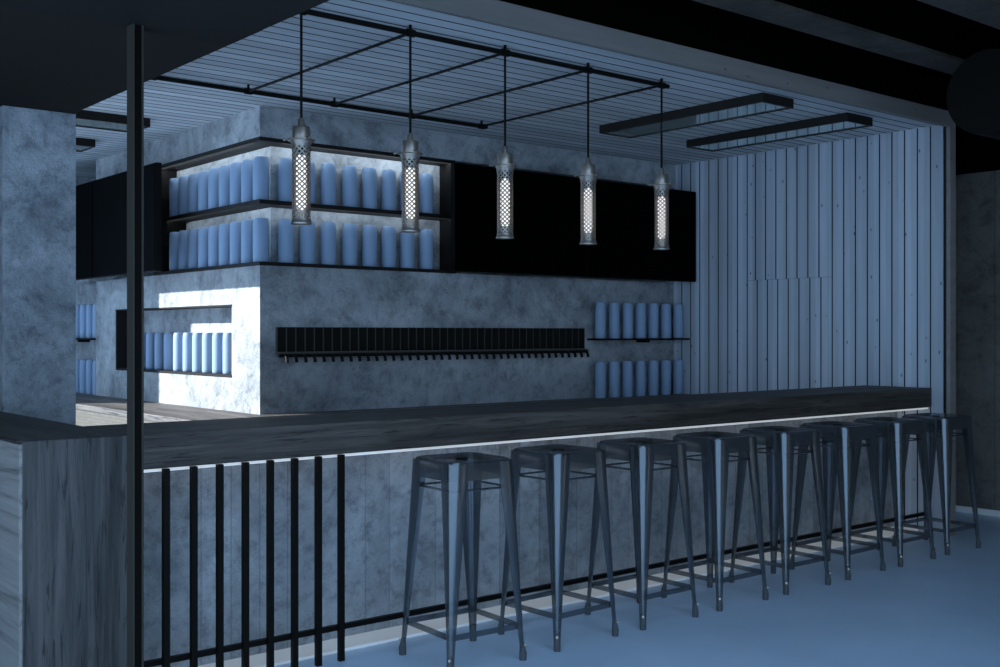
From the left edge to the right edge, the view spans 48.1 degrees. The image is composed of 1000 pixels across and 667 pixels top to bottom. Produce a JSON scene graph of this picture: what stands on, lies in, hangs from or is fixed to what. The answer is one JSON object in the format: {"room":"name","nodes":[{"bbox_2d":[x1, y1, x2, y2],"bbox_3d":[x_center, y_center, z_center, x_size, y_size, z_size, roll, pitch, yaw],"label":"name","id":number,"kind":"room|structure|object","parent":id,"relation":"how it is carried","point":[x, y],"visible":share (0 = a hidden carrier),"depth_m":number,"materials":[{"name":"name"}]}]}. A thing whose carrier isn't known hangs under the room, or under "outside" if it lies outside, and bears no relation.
{"room":"bar","nodes":[
{"label":"bar","id":0,"kind":"room"},
{"bbox_2d":[0,6,259,113],"bbox_3d":[-4.124,-1.625,3.500,6.100,0.850,2.590,0,0,-40],"label":"ceiling","id":1,"kind":"structure","parent":0,"point":[48,62],"depth_m":4.89,"materials":[{"name":"grey"}]},
{"bbox_2d":[0,0,328,45],"bbox_3d":[-2.838,-1.583,1.825,5.950,0.934,1.630,0,0,-40],"label":"ceiling","id":2,"kind":"structure","parent":0,"point":[219,22],"depth_m":3.89,"materials":[{"name":"black"}]},
{"bbox_2d":[76,106,675,414],"bbox_3d":[-1.275,-0.030,9.986,3.976,2.860,3.980,0,0,-40],"label":"wall","id":3,"kind":"structure","parent":0,"point":[263,298],"depth_m":8.05,"materials":[{"name":"concrete"}]},
{"bbox_2d":[76,181,93,279],"bbox_3d":[-3.449,-0.821,9.427,0.413,0.765,1.272,0,0,-40],"label":"wall screen","id":4,"kind":"object","parent":3,"relation":"attached to","point":[84,192],"visible":0.34,"depth_m":8.95,"materials":[{"name":"black"}]},
{"bbox_2d":[93,162,185,277],"bbox_3d":[-2.650,-0.821,8.460,0.413,0.765,1.220,0,0,-40],"label":"wall cabinet","id":5,"kind":"object","parent":3,"relation":"attached to","point":[109,192],"visible":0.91,"depth_m":8.37,"materials":[{"name":"black"}]},
{"bbox_2d":[116,304,231,377],"bbox_3d":[-2.380,0.051,8.353,0.202,0.489,2.080,0,0,-40],"label":"trim","id":6,"kind":"structure","parent":3,"relation":"attached to","point":[121,314],"depth_m":9.07,"materials":[{"name":"brown metal"}]},
{"bbox_2d":[146,333,154,368],"bbox_3d":[-2.734,0.135,8.787,0.086,0.284,0.086,0,0,-40],"label":"canister","id":7,"kind":"object","parent":6,"relation":"in","point":[150,337],"visible":0.78,"depth_m":8.75,"materials":[{"name":"blue ceramic"}]},
{"bbox_2d":[154,333,163,369],"bbox_3d":[-2.626,0.135,8.656,0.086,0.284,0.086,0,0,-40],"label":"canister","id":8,"kind":"object","parent":6,"relation":"in","point":[159,337],"visible":0.8,"depth_m":8.62,"materials":[{"name":"blue ceramic"}]},
{"bbox_2d":[164,333,173,369],"bbox_3d":[-2.514,0.135,8.521,0.086,0.284,0.086,0,0,-40],"label":"canister","id":9,"kind":"object","parent":6,"relation":"in","point":[168,337],"visible":0.77,"depth_m":8.48,"materials":[{"name":"blue ceramic"}]},
{"bbox_2d":[173,333,182,370],"bbox_3d":[-2.403,0.135,8.386,0.086,0.284,0.086,0,0,-40],"label":"canister","id":10,"kind":"object","parent":6,"relation":"in","point":[177,337],"visible":0.77,"depth_m":8.35,"materials":[{"name":"blue ceramic"}]},
{"bbox_2d":[183,333,192,370],"bbox_3d":[-2.294,0.135,8.255,0.086,0.284,0.086,0,0,-40],"label":"canister","id":11,"kind":"object","parent":6,"relation":"in","point":[187,337],"visible":0.83,"depth_m":8.22,"materials":[{"name":"blue ceramic"}]},
{"bbox_2d":[192,333,202,371],"bbox_3d":[-2.189,0.135,8.128,0.086,0.284,0.086,0,0,-40],"label":"canister","id":12,"kind":"object","parent":6,"relation":"in","point":[196,337],"visible":0.77,"depth_m":8.09,"materials":[{"name":"blue ceramic"}]},
{"bbox_2d":[202,333,212,372],"bbox_3d":[-2.084,0.135,8.001,0.086,0.284,0.086,0,0,-40],"label":"canister","id":13,"kind":"object","parent":6,"relation":"in","point":[206,337],"visible":0.77,"depth_m":7.96,"materials":[{"name":"blue ceramic"}]},
{"bbox_2d":[212,333,222,372],"bbox_3d":[-1.979,0.135,7.873,0.086,0.284,0.086,0,0,-40],"label":"canister","id":14,"kind":"object","parent":6,"relation":"in","point":[217,338],"visible":0.83,"depth_m":7.83,"materials":[{"name":"blue ceramic"}]},
{"bbox_2d":[223,333,231,373],"bbox_3d":[-1.874,0.135,7.746,0.086,0.284,0.086,0,0,-40],"label":"canister","id":15,"kind":"object","parent":6,"relation":"in","point":[227,337],"visible":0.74,"depth_m":7.71,"materials":[{"name":"blue ceramic"}]},
{"bbox_2d":[154,136,455,275],"bbox_3d":[-1.471,-0.851,8.332,1.579,0.826,1.692,0,0,-40],"label":"corner shelf","id":16,"kind":"object","parent":3,"relation":"attached to","point":[169,170],"visible":0.65,"depth_m":7.86,"materials":[{"name":"brown metal"}]},
{"bbox_2d":[169,232,178,270],"bbox_3d":[-2.416,-0.609,8.363,0.105,0.293,0.105,0,0,-40],"label":"canister","id":17,"kind":"object","parent":16,"relation":"on","point":[173,237],"visible":0.52,"depth_m":8.31,"materials":[{"name":"blue ceramic"}]},
{"bbox_2d":[169,178,178,216],"bbox_3d":[-2.416,-1.008,8.363,0.105,0.293,0.105,0,0,-40],"label":"canister","id":18,"kind":"object","parent":16,"relation":"on","point":[173,184],"visible":0.46,"depth_m":8.31,"materials":[{"name":"blue plastic"}]},
{"bbox_2d":[178,176,187,214],"bbox_3d":[-2.309,-1.008,8.234,0.105,0.293,0.105,0,0,-40],"label":"canister","id":19,"kind":"object","parent":16,"relation":"on","point":[183,180],"visible":0.52,"depth_m":8.19,"materials":[{"name":"blue plastic"}]},
{"bbox_2d":[178,230,188,269],"bbox_3d":[-2.309,-0.609,8.234,0.105,0.293,0.105,0,0,-40],"label":"canister","id":20,"kind":"object","parent":16,"relation":"on","point":[183,234],"visible":0.55,"depth_m":8.19,"materials":[{"name":"blue ceramic"}]},
{"bbox_2d":[188,173,197,212],"bbox_3d":[-2.203,-1.008,8.105,0.105,0.293,0.105,0,0,-40],"label":"canister","id":21,"kind":"object","parent":16,"relation":"on","point":[193,177],"visible":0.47,"depth_m":8.06,"materials":[{"name":"blue ceramic"}]},
{"bbox_2d":[188,229,198,268],"bbox_3d":[-2.203,-0.609,8.105,0.105,0.293,0.105,0,0,-40],"label":"canister","id":22,"kind":"object","parent":16,"relation":"on","point":[193,233],"visible":0.51,"depth_m":8.06,"materials":[{"name":"blue metal"}]},
{"bbox_2d":[198,227,208,267],"bbox_3d":[-2.096,-0.609,7.976,0.105,0.293,0.105,0,0,-40],"label":"canister","id":23,"kind":"object","parent":16,"relation":"on","point":[203,231],"visible":0.54,"depth_m":7.93,"materials":[{"name":"blue ceramic"}]},
{"bbox_2d":[198,171,208,210],"bbox_3d":[-2.096,-1.008,7.976,0.105,0.293,0.105,0,0,-40],"label":"canister","id":24,"kind":"object","parent":16,"relation":"on","point":[202,175],"visible":0.49,"depth_m":7.93,"materials":[{"name":"blue plastic"}]},
{"bbox_2d":[208,225,218,266],"bbox_3d":[-1.990,-0.609,7.848,0.105,0.293,0.105,0,0,-40],"label":"canister","id":25,"kind":"object","parent":16,"relation":"on","point":[213,232],"visible":0.55,"depth_m":7.80,"materials":[{"name":"blue ceramic"}]},
{"bbox_2d":[208,168,218,208],"bbox_3d":[-1.990,-1.008,7.848,0.105,0.293,0.105,0,0,-40],"label":"canister","id":26,"kind":"object","parent":16,"relation":"on","point":[213,175],"visible":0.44,"depth_m":7.80,"materials":[{"name":"blue ceramic"}]},
{"bbox_2d":[219,223,229,265],"bbox_3d":[-1.884,-0.609,7.719,0.105,0.293,0.105,0,0,-40],"label":"canister","id":27,"kind":"object","parent":16,"relation":"on","point":[224,229],"visible":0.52,"depth_m":7.67,"materials":[{"name":"blue ceramic"}]},
{"bbox_2d":[219,165,229,206],"bbox_3d":[-1.884,-1.008,7.719,0.105,0.293,0.105,0,0,-40],"label":"canister","id":28,"kind":"object","parent":16,"relation":"on","point":[224,170],"visible":0.58,"depth_m":7.67,"materials":[{"name":"blue plastic"}]},
{"bbox_2d":[230,162,240,204],"bbox_3d":[-1.777,-1.008,7.590,0.105,0.293,0.105,0,0,-40],"label":"canister","id":29,"kind":"object","parent":16,"relation":"on","point":[235,167],"visible":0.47,"depth_m":7.54,"materials":[{"name":"blue ceramic"}]},
{"bbox_2d":[230,222,241,263],"bbox_3d":[-1.777,-0.609,7.590,0.105,0.293,0.105,0,0,-40],"label":"canister","id":30,"kind":"object","parent":16,"relation":"on","point":[235,227],"visible":0.56,"depth_m":7.54,"materials":[{"name":"blue ceramic"}]},
{"bbox_2d":[241,220,252,262],"bbox_3d":[-1.671,-0.609,7.461,0.105,0.293,0.105,0,0,-40],"label":"canister","id":31,"kind":"object","parent":16,"relation":"on","point":[247,225],"visible":0.56,"depth_m":7.41,"materials":[{"name":"blue ceramic"}]},
{"bbox_2d":[241,159,252,202],"bbox_3d":[-1.671,-1.008,7.461,0.105,0.293,0.105,0,0,-40],"label":"canister","id":32,"kind":"object","parent":16,"relation":"on","point":[247,164],"visible":0.56,"depth_m":7.41,"materials":[{"name":"blue ceramic"}]},
{"bbox_2d":[253,218,268,261],"bbox_3d":[-1.565,-0.609,7.333,0.105,0.293,0.105,0,0,-40],"label":"canister","id":33,"kind":"object","parent":16,"relation":"on","point":[260,225],"visible":0.8,"depth_m":7.29,"materials":[{"name":"blue ceramic"}]},
{"bbox_2d":[253,156,268,199],"bbox_3d":[-1.565,-1.008,7.333,0.105,0.293,0.105,0,0,-40],"label":"canister","id":34,"kind":"object","parent":16,"relation":"on","point":[260,163],"visible":0.8,"depth_m":7.29,"materials":[{"name":"blue ceramic"}]},
{"bbox_2d":[278,219,293,262],"bbox_3d":[-1.413,-0.609,7.401,0.105,0.293,0.105,0,0,-40],"label":"canister","id":35,"kind":"object","parent":16,"relation":"on","point":[285,228],"visible":0.85,"depth_m":7.36,"materials":[{"name":"blue ceramic"}]},
{"bbox_2d":[278,158,293,201],"bbox_3d":[-1.413,-1.008,7.401,0.105,0.293,0.105,0,0,-40],"label":"canister","id":36,"kind":"object","parent":16,"relation":"on","point":[285,166],"visible":0.71,"depth_m":7.36,"materials":[{"name":"blue ceramic"}]},
{"bbox_2d":[300,220,314,263],"bbox_3d":[-1.290,-0.609,7.503,0.105,0.293,0.105,0,0,-40],"label":"canister","id":37,"kind":"object","parent":16,"relation":"on","point":[307,232],"visible":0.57,"depth_m":7.46,"materials":[{"name":"blue ceramic"}]},
{"bbox_2d":[320,222,335,264],"bbox_3d":[-1.167,-0.609,7.604,0.105,0.293,0.105,0,0,-40],"label":"canister","id":38,"kind":"object","parent":16,"relation":"on","point":[328,229],"visible":0.86,"depth_m":7.56,"materials":[{"name":"blue ceramic"}]},
{"bbox_2d":[320,163,335,204],"bbox_3d":[-1.167,-1.008,7.604,0.105,0.293,0.105,0,0,-40],"label":"canister","id":39,"kind":"object","parent":16,"relation":"on","point":[328,170],"visible":0.85,"depth_m":7.56,"materials":[{"name":"blue ceramic"}]},
{"bbox_2d":[342,223,356,265],"bbox_3d":[-1.036,-0.609,7.713,0.105,0.293,0.105,0,0,-40],"label":"canister","id":40,"kind":"object","parent":16,"relation":"on","point":[349,230],"visible":0.92,"depth_m":7.67,"materials":[{"name":"blue ceramic"}]},
{"bbox_2d":[342,165,356,206],"bbox_3d":[-1.036,-1.008,7.713,0.105,0.293,0.105,0,0,-40],"label":"canister","id":41,"kind":"object","parent":16,"relation":"on","point":[349,172],"visible":0.84,"depth_m":7.67,"materials":[{"name":"blue ceramic"}]},
{"bbox_2d":[362,225,376,266],"bbox_3d":[-0.912,-0.609,7.815,0.105,0.293,0.105,0,0,-40],"label":"canister","id":42,"kind":"object","parent":16,"relation":"on","point":[369,232],"visible":0.87,"depth_m":7.77,"materials":[{"name":"blue ceramic"}]},
{"bbox_2d":[362,167,376,208],"bbox_3d":[-0.912,-1.008,7.815,0.105,0.293,0.105,0,0,-40],"label":"canister","id":43,"kind":"object","parent":16,"relation":"on","point":[369,174],"visible":0.84,"depth_m":7.77,"materials":[{"name":"blue plastic"}]},
{"bbox_2d":[381,226,395,267],"bbox_3d":[-0.787,-0.609,7.918,0.105,0.293,0.105,0,0,-40],"label":"canister","id":44,"kind":"object","parent":16,"relation":"on","point":[388,233],"visible":0.88,"depth_m":7.87,"materials":[{"name":"blue ceramic"}]},
{"bbox_2d":[381,169,395,209],"bbox_3d":[-0.787,-1.008,7.918,0.105,0.293,0.105,0,0,-40],"label":"canister","id":45,"kind":"object","parent":16,"relation":"on","point":[388,176],"visible":0.88,"depth_m":7.87,"materials":[{"name":"blue ceramic"}]},
{"bbox_2d":[400,229,413,267],"bbox_3d":[-0.665,-0.609,8.019,0.105,0.293,0.105,0,0,-40],"label":"canister","id":46,"kind":"object","parent":16,"relation":"on","point":[406,239],"visible":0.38,"depth_m":7.98,"materials":[{"name":"blue ceramic"}]},
{"bbox_2d":[419,229,433,268],"bbox_3d":[-0.534,-0.609,8.127,0.105,0.293,0.105,0,0,-40],"label":"canister","id":47,"kind":"object","parent":16,"relation":"on","point":[426,238],"visible":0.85,"depth_m":8.08,"materials":[{"name":"blue ceramic"}]},
{"bbox_2d":[419,174,433,213],"bbox_3d":[-0.534,-1.008,8.127,0.105,0.293,0.105,0,0,-40],"label":"canister","id":48,"kind":"object","parent":16,"relation":"on","point":[426,183],"visible":0.85,"depth_m":8.08,"materials":[{"name":"blue ceramic"}]},
{"bbox_2d":[275,327,589,362],"bbox_3d":[-0.359,0.074,8.092,2.755,0.232,0.105,0,0,-40],"label":"rack","id":49,"kind":"object","parent":3,"relation":"attached to","point":[295,342],"visible":1,"depth_m":7.94,"materials":[{"name":"grey metal"}]},
{"bbox_2d":[451,163,586,276],"bbox_3d":[0.049,-0.821,8.442,1.290,0.765,0.413,0,0,-40],"label":"wall screen","id":50,"kind":"object","parent":3,"relation":"attached to","point":[546,207],"visible":0.77,"depth_m":8.25,"materials":[{"name":"black"}]},
{"bbox_2d":[587,338,689,341],"bbox_3d":[1.156,0.058,9.326,1.064,0.035,0.184,0,0,-40],"label":"wall shelf","id":51,"kind":"object","parent":3,"relation":"attached to","point":[636,339],"visible":1,"depth_m":9.24,"materials":[{"name":"black"}]},
{"bbox_2d":[595,302,605,337],"bbox_3d":[0.809,-0.106,9.029,0.086,0.293,0.086,0,0,-40],"label":"canister","id":52,"kind":"object","parent":51,"relation":"on","point":[600,308],"visible":0.95,"depth_m":8.99,"materials":[{"name":"blue ceramic"}]},
{"bbox_2d":[609,302,618,337],"bbox_3d":[0.929,-0.106,9.129,0.086,0.293,0.086,0,0,-40],"label":"canister","id":53,"kind":"object","parent":51,"relation":"on","point":[613,306],"visible":0.9,"depth_m":9.09,"materials":[{"name":"blue ceramic"}]},
{"bbox_2d":[622,303,632,337],"bbox_3d":[1.049,-0.106,9.228,0.086,0.293,0.086,0,0,-40],"label":"canister","id":54,"kind":"object","parent":51,"relation":"on","point":[627,310],"visible":0.94,"depth_m":9.19,"materials":[{"name":"blue ceramic"}]},
{"bbox_2d":[635,303,645,337],"bbox_3d":[1.169,-0.106,9.327,0.086,0.293,0.086,0,0,-40],"label":"canister","id":55,"kind":"object","parent":51,"relation":"on","point":[640,310],"visible":0.96,"depth_m":9.29,"materials":[{"name":"blue ceramic"}]},
{"bbox_2d":[648,303,657,337],"bbox_3d":[1.290,-0.106,9.427,0.086,0.293,0.086,0,0,-40],"label":"canister","id":56,"kind":"object","parent":51,"relation":"on","point":[652,307],"visible":0.99,"depth_m":9.39,"materials":[{"name":"blue ceramic"}]},
{"bbox_2d":[661,304,670,337],"bbox_3d":[1.410,-0.106,9.526,0.086,0.293,0.086,0,0,-40],"label":"canister","id":57,"kind":"object","parent":51,"relation":"on","point":[665,308],"visible":0.95,"depth_m":9.49,"materials":[{"name":"blue ceramic"}]},
{"bbox_2d":[673,304,682,337],"bbox_3d":[1.530,-0.106,9.625,0.086,0.293,0.086,0,0,-40],"label":"canister","id":58,"kind":"object","parent":51,"relation":"on","point":[677,308],"visible":0.96,"depth_m":9.59,"materials":[{"name":"blue ceramic"}]},
{"bbox_2d":[587,180,695,281],"bbox_3d":[1.044,-0.821,9.265,1.277,0.765,0.413,0,0,-40],"label":"wall screen","id":59,"kind":"object","parent":3,"relation":"attached to","point":[624,226],"visible":0.77,"depth_m":9.07,"materials":[{"name":"black glass"}]},
{"bbox_2d":[76,0,935,177],"bbox_3d":[-1.564,-1.510,8.663,6.146,0.100,7.228,0,0,-40],"label":"ceiling","id":60,"kind":"structure","parent":0,"point":[270,54],"depth_m":6.67,"materials":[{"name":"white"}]},
{"bbox_2d":[76,137,94,151],"bbox_3d":[-3.681,-1.431,8.089,1.410,0.057,0.300,0,0,-40],"label":"ceiling light","id":61,"kind":"object","parent":60,"relation":"attached to","point":[82,144],"visible":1,"depth_m":8.40,"materials":[{"name":"brown metal"}]},
{"bbox_2d":[74,110,149,131],"bbox_3d":[-3.009,-1.431,7.269,1.402,0.057,0.300,0,0,-40],"label":"ceiling light","id":62,"kind":"object","parent":60,"relation":"attached to","point":[84,118],"visible":0.29,"depth_m":7.47,"materials":[{"name":"brown metal"}]},
{"bbox_2d":[76,118,126,130],"bbox_3d":[-3.009,-1.413,7.269,1.374,0.010,0.272,0,0,-40],"label":"diffuser","id":63,"kind":"object","parent":62,"relation":"attached to","point":[114,124],"depth_m":7.51,"materials":[{"name":"clear glass"}]},
{"bbox_2d":[151,9,669,129],"bbox_3d":[-0.579,-1.430,6.235,2.650,0.056,1.688,0,0,-40],"label":"grid","id":64,"kind":"object","parent":60,"relation":"attached to","point":[409,32],"visible":0.76,"depth_m":6.25,"materials":[{"name":"black metal"}]},
{"bbox_2d":[283,14,314,224],"bbox_3d":[-0.867,-0.945,4.915,0.142,0.930,0.138,0,0,-40],"label":"pendant lamp","id":65,"kind":"object","parent":64,"relation":"hanging from","point":[301,139],"visible":1,"depth_m":4.90,"materials":[{"name":"silver metal"}]},
{"bbox_2d":[394,37,422,232],"bbox_3d":[-0.418,-0.945,5.286,0.142,0.930,0.138,0,0,-40],"label":"pendant lamp","id":66,"kind":"object","parent":64,"relation":"hanging from","point":[410,154],"visible":1,"depth_m":5.27,"materials":[{"name":"silver metal"}]},
{"bbox_2d":[490,56,516,238],"bbox_3d":[0.032,-0.945,5.658,0.142,0.930,0.138,0,0,-40],"label":"pendant lamp","id":67,"kind":"object","parent":64,"relation":"hanging from","point":[505,165],"visible":1,"depth_m":5.64,"materials":[{"name":"silver metal"}]},
{"bbox_2d":[574,73,598,244],"bbox_3d":[0.481,-0.945,6.029,0.142,0.930,0.138,0,0,-40],"label":"pendant lamp","id":68,"kind":"object","parent":64,"relation":"hanging from","point":[588,176],"visible":1,"depth_m":6.01,"materials":[{"name":"silver metal"}]},
{"bbox_2d":[648,88,671,249],"bbox_3d":[0.931,-0.945,6.401,0.142,0.930,0.138,0,0,-40],"label":"pendant lamp","id":69,"kind":"object","parent":64,"relation":"hanging from","point":[661,185],"visible":1,"depth_m":6.38,"materials":[{"name":"silver metal"}]},
{"bbox_2d":[599,92,793,137],"bbox_3d":[1.262,-1.431,7.413,0.310,0.057,1.400,0,0,-40],"label":"ceiling light","id":70,"kind":"object","parent":60,"relation":"attached to","point":[759,103],"visible":1,"depth_m":7.27,"materials":[{"name":"brown metal"}]},
{"bbox_2d":[607,102,785,136],"bbox_3d":[1.262,-1.413,7.413,0.282,0.010,1.372,0,0,-40],"label":"diffuser","id":71,"kind":"object","parent":70,"relation":"attached to","point":[723,111],"depth_m":7.33,"materials":[{"name":"clear glass"}]},
{"bbox_2d":[686,112,872,151],"bbox_3d":[1.964,-1.431,8.015,0.300,0.057,1.385,0,0,-40],"label":"ceiling light","id":72,"kind":"object","parent":60,"relation":"attached to","point":[842,121],"visible":1,"depth_m":7.88,"materials":[{"name":"brown metal"}]},
{"bbox_2d":[693,121,865,150],"bbox_3d":[1.964,-1.413,8.015,0.272,0.010,1.357,0,0,-40],"label":"diffuser","id":73,"kind":"object","parent":72,"relation":"attached to","point":[801,129],"depth_m":7.96,"materials":[{"name":"clear glass"}]},
{"bbox_2d":[274,511,999,666],"bbox_3d":[1.306,1.450,6.269,18.000,0.100,20.000,0,0,-40],"label":"floor","id":74,"kind":"structure","parent":0,"point":[942,611],"depth_m":5.41,"materials":[{"name":"concrete"}]},
{"bbox_2d":[0,105,75,424],"bbox_3d":[-2.587,0.100,6.152,0.380,2.600,0.380,0,0,-40],"label":"wall","id":75,"kind":"structure","parent":74,"relation":"on","point":[38,147],"depth_m":6.00,"materials":[{"name":"concrete"}]},
{"bbox_2d":[127,24,143,666],"bbox_3d":[-1.324,0.142,4.066,0.041,2.516,0.055,0,0,-40],"label":"steel post","id":76,"kind":"object","parent":74,"relation":"on","point":[135,33],"visible":1,"depth_m":4.05,"materials":[{"name":"grey metal"}]},
{"bbox_2d":[76,393,688,425],"bbox_3d":[-1.381,0.960,9.691,4.507,0.880,4.260,0,0,-40],"label":"countertop","id":77,"kind":"structure","parent":74,"relation":"on","point":[91,410],"depth_m":7.79,"materials":[{"name":"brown wood"}]},
{"bbox_2d":[595,362,605,397],"bbox_3d":[0.809,0.374,9.029,0.086,0.293,0.086,0,0,-40],"label":"canister","id":78,"kind":"object","parent":77,"relation":"on","point":[600,368],"visible":1,"depth_m":8.99,"materials":[{"name":"blue ceramic"}]},
{"bbox_2d":[609,361,618,397],"bbox_3d":[0.929,0.374,9.129,0.086,0.293,0.086,0,0,-40],"label":"canister","id":79,"kind":"object","parent":77,"relation":"on","point":[613,365],"visible":1,"depth_m":9.09,"materials":[{"name":"blue ceramic"}]},
{"bbox_2d":[622,361,632,396],"bbox_3d":[1.049,0.374,9.228,0.086,0.293,0.086,0,0,-40],"label":"canister","id":80,"kind":"object","parent":77,"relation":"on","point":[627,368],"visible":1,"depth_m":9.19,"materials":[{"name":"blue ceramic"}]},
{"bbox_2d":[635,361,645,395],"bbox_3d":[1.169,0.374,9.327,0.086,0.293,0.086,0,0,-40],"label":"canister","id":81,"kind":"object","parent":77,"relation":"on","point":[640,367],"visible":1,"depth_m":9.29,"materials":[{"name":"blue ceramic"}]},
{"bbox_2d":[648,360,657,395],"bbox_3d":[1.290,0.374,9.427,0.086,0.293,0.086,0,0,-40],"label":"canister","id":82,"kind":"object","parent":77,"relation":"on","point":[652,364],"visible":1,"depth_m":9.39,"materials":[{"name":"blue ceramic"}]},
{"bbox_2d":[661,360,670,394],"bbox_3d":[1.410,0.374,9.526,0.086,0.293,0.086,0,0,-40],"label":"canister","id":83,"kind":"object","parent":77,"relation":"on","point":[665,364],"visible":1,"depth_m":9.49,"materials":[{"name":"blue ceramic"}]},
{"bbox_2d":[673,360,682,393],"bbox_3d":[1.530,0.374,9.625,0.086,0.293,0.086,0,0,-40],"label":"canister","id":84,"kind":"object","parent":77,"relation":"on","point":[677,364],"visible":1,"depth_m":9.59,"materials":[{"name":"blue ceramic"}]},
{"bbox_2d":[399,452,526,666],"bbox_3d":[-0.163,0.967,4.844,0.408,0.867,0.408,0,0,-36],"label":"bar stool","id":85,"kind":"object","parent":74,"relation":"on","point":[460,475],"visible":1,"depth_m":4.78,"materials":[{"name":"grey metal"}]},
{"bbox_2d":[0,385,931,666],"bbox_3d":[0.026,0.891,6.699,6.150,1.017,2.065,0,0,-40],"label":"bar counter","id":86,"kind":"object","parent":74,"relation":"on","point":[270,541],"depth_m":4.89,"materials":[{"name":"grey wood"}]},
{"bbox_2d":[0,411,126,442],"bbox_3d":[-2.208,0.388,4.897,0.404,0.010,1.997,0,0,-40],"label":"countertop","id":87,"kind":"structure","parent":86,"relation":"on","point":[14,428],"depth_m":4.42,"materials":[{"name":"grey wood"}]},
{"bbox_2d":[84,385,931,469],"bbox_3d":[0.657,0.451,6.257,5.741,0.135,0.530,0,0,-40],"label":"countertop","id":88,"kind":"structure","parent":86,"relation":"on","point":[232,440],"depth_m":5.36,"materials":[{"name":"grey wood"}]},
{"bbox_2d":[497,444,618,651],"bbox_3d":[0.269,0.967,5.201,0.408,0.867,0.408,0,0,-41],"label":"bar stool","id":89,"kind":"object","parent":74,"relation":"on","point":[557,461],"visible":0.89,"depth_m":5.08,"materials":[{"name":"grey metal"}]},
{"bbox_2d":[584,437,698,629],"bbox_3d":[0.701,0.967,5.558,0.408,0.867,0.408,0,0,-40],"label":"bar stool","id":90,"kind":"object","parent":74,"relation":"on","point":[642,453],"visible":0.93,"depth_m":5.45,"materials":[{"name":"grey metal"}]},
{"bbox_2d":[661,431,768,611],"bbox_3d":[1.133,0.967,5.915,0.408,0.867,0.408,0,0,-40],"label":"bar stool","id":91,"kind":"object","parent":74,"relation":"on","point":[715,447],"visible":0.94,"depth_m":5.85,"materials":[{"name":"grey metal"}]},
{"bbox_2d":[728,426,830,594],"bbox_3d":[1.565,0.967,6.272,0.408,0.867,0.408,0,0,-38],"label":"bar stool","id":92,"kind":"object","parent":74,"relation":"on","point":[780,442],"visible":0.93,"depth_m":6.21,"materials":[{"name":"grey metal"}]},
{"bbox_2d":[789,421,885,579],"bbox_3d":[1.997,0.967,6.629,0.408,0.867,0.408,0,0,-41],"label":"bar stool","id":93,"kind":"object","parent":74,"relation":"on","point":[838,437],"visible":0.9,"depth_m":6.58,"materials":[{"name":"grey metal"}]},
{"bbox_2d":[843,417,935,566],"bbox_3d":[2.429,0.967,6.986,0.408,0.867,0.408,0,0,-40],"label":"bar stool","id":94,"kind":"object","parent":74,"relation":"on","point":[891,432],"visible":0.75,"depth_m":6.92,"materials":[{"name":"grey metal"}]},
{"bbox_2d":[892,413,981,554],"bbox_3d":[2.861,0.967,7.343,0.408,0.867,0.408,0,0,-38],"label":"bar stool","id":95,"kind":"object","parent":74,"relation":"on","point":[940,427],"visible":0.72,"depth_m":7.25,"materials":[{"name":"grey metal"}]},
{"bbox_2d":[661,125,945,533],"bbox_3d":[1.004,-0.280,10.371,0.030,3.360,6.690,0,0,-40],"label":"wall","id":96,"kind":"structure","parent":0,"point":[820,265],"depth_m":8.58,"materials":[{"name":"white wood"}]},
{"bbox_2d":[390,0,955,127],"bbox_3d":[1.057,-1.482,6.056,5.446,0.105,0.030,0,0,-40],"label":"trim","id":97,"kind":"structure","parent":96,"relation":"attached to","point":[497,12],"depth_m":5.91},
{"bbox_2d":[499,0,952,110],"bbox_3d":[1.035,-1.742,6.083,5.446,0.414,0.060,0,0,-40],"label":"ceiling beam","id":98,"kind":"structure","parent":96,"relation":"attached to","point":[689,23],"depth_m":6.41,"materials":[{"name":"black paint"}]},
{"bbox_2d":[946,127,955,535],"bbox_3d":[3.127,-0.015,7.767,0.075,2.830,0.030,0,0,-40],"label":"trim","id":99,"kind":"structure","parent":96,"relation":"attached to","point":[950,131],"depth_m":7.75,"materials":[{"name":"black metal"}]},
{"bbox_2d":[946,49,999,139],"bbox_3d":[2.907,-1.310,6.294,0.700,0.460,0.460,0,0,-40],"label":"ventilation duct","id":100,"kind":"object","parent":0,"point":[973,91],"visible":1,"depth_m":6.11,"materials":[{"name":"black"}]},
{"bbox_2d":[956,170,999,510],"bbox_3d":[5.558,0.075,6.539,0.100,2.650,15.000,0,0,-40],"label":"wall","id":101,"kind":"structure","parent":0,"point":[977,194],"depth_m":8.69,"materials":[{"name":"concrete"}]},
{"bbox_2d":[956,125,999,174],"bbox_3d":[5.520,-1.600,6.507,0.200,0.700,15.000,0,0,-40],"label":"trim","id":102,"kind":"structure","parent":101,"relation":"attached to","point":[975,153],"depth_m":8.61,"materials":[{"name":"black paint"}]},
{"bbox_2d":[956,505,999,516],"bbox_3d":[5.514,1.377,6.503,0.015,0.045,15.000,0,0,-40],"label":"baseboard","id":103,"kind":"structure","parent":101,"relation":"attached to","point":[965,509],"depth_m":8.66,"materials":[{"name":"white"}]},
{"bbox_3d":[4.555,-2.000,7.007,12.050,0.100,17.000,0,0,-40],"label":"ceiling","id":104,"kind":"structure","parent":0,"visible":0},
{"bbox_2d":[692,0,999,74],"bbox_3d":[1.757,-1.775,5.934,6.330,0.350,0.210,0,0,-40],"label":"beam","id":105,"kind":"structure","parent":104,"relation":"attached to","point":[916,32],"depth_m":6.16,"materials":[{"name":"black paint"}]},
{"bbox_2d":[918,0,999,29],"bbox_3d":[2.200,-1.775,5.399,6.330,0.350,0.220,0,0,-40],"label":"beam","id":106,"kind":"structure","parent":104,"relation":"attached to","point":[987,12],"depth_m":5.51,"materials":[{"name":"black paint"}]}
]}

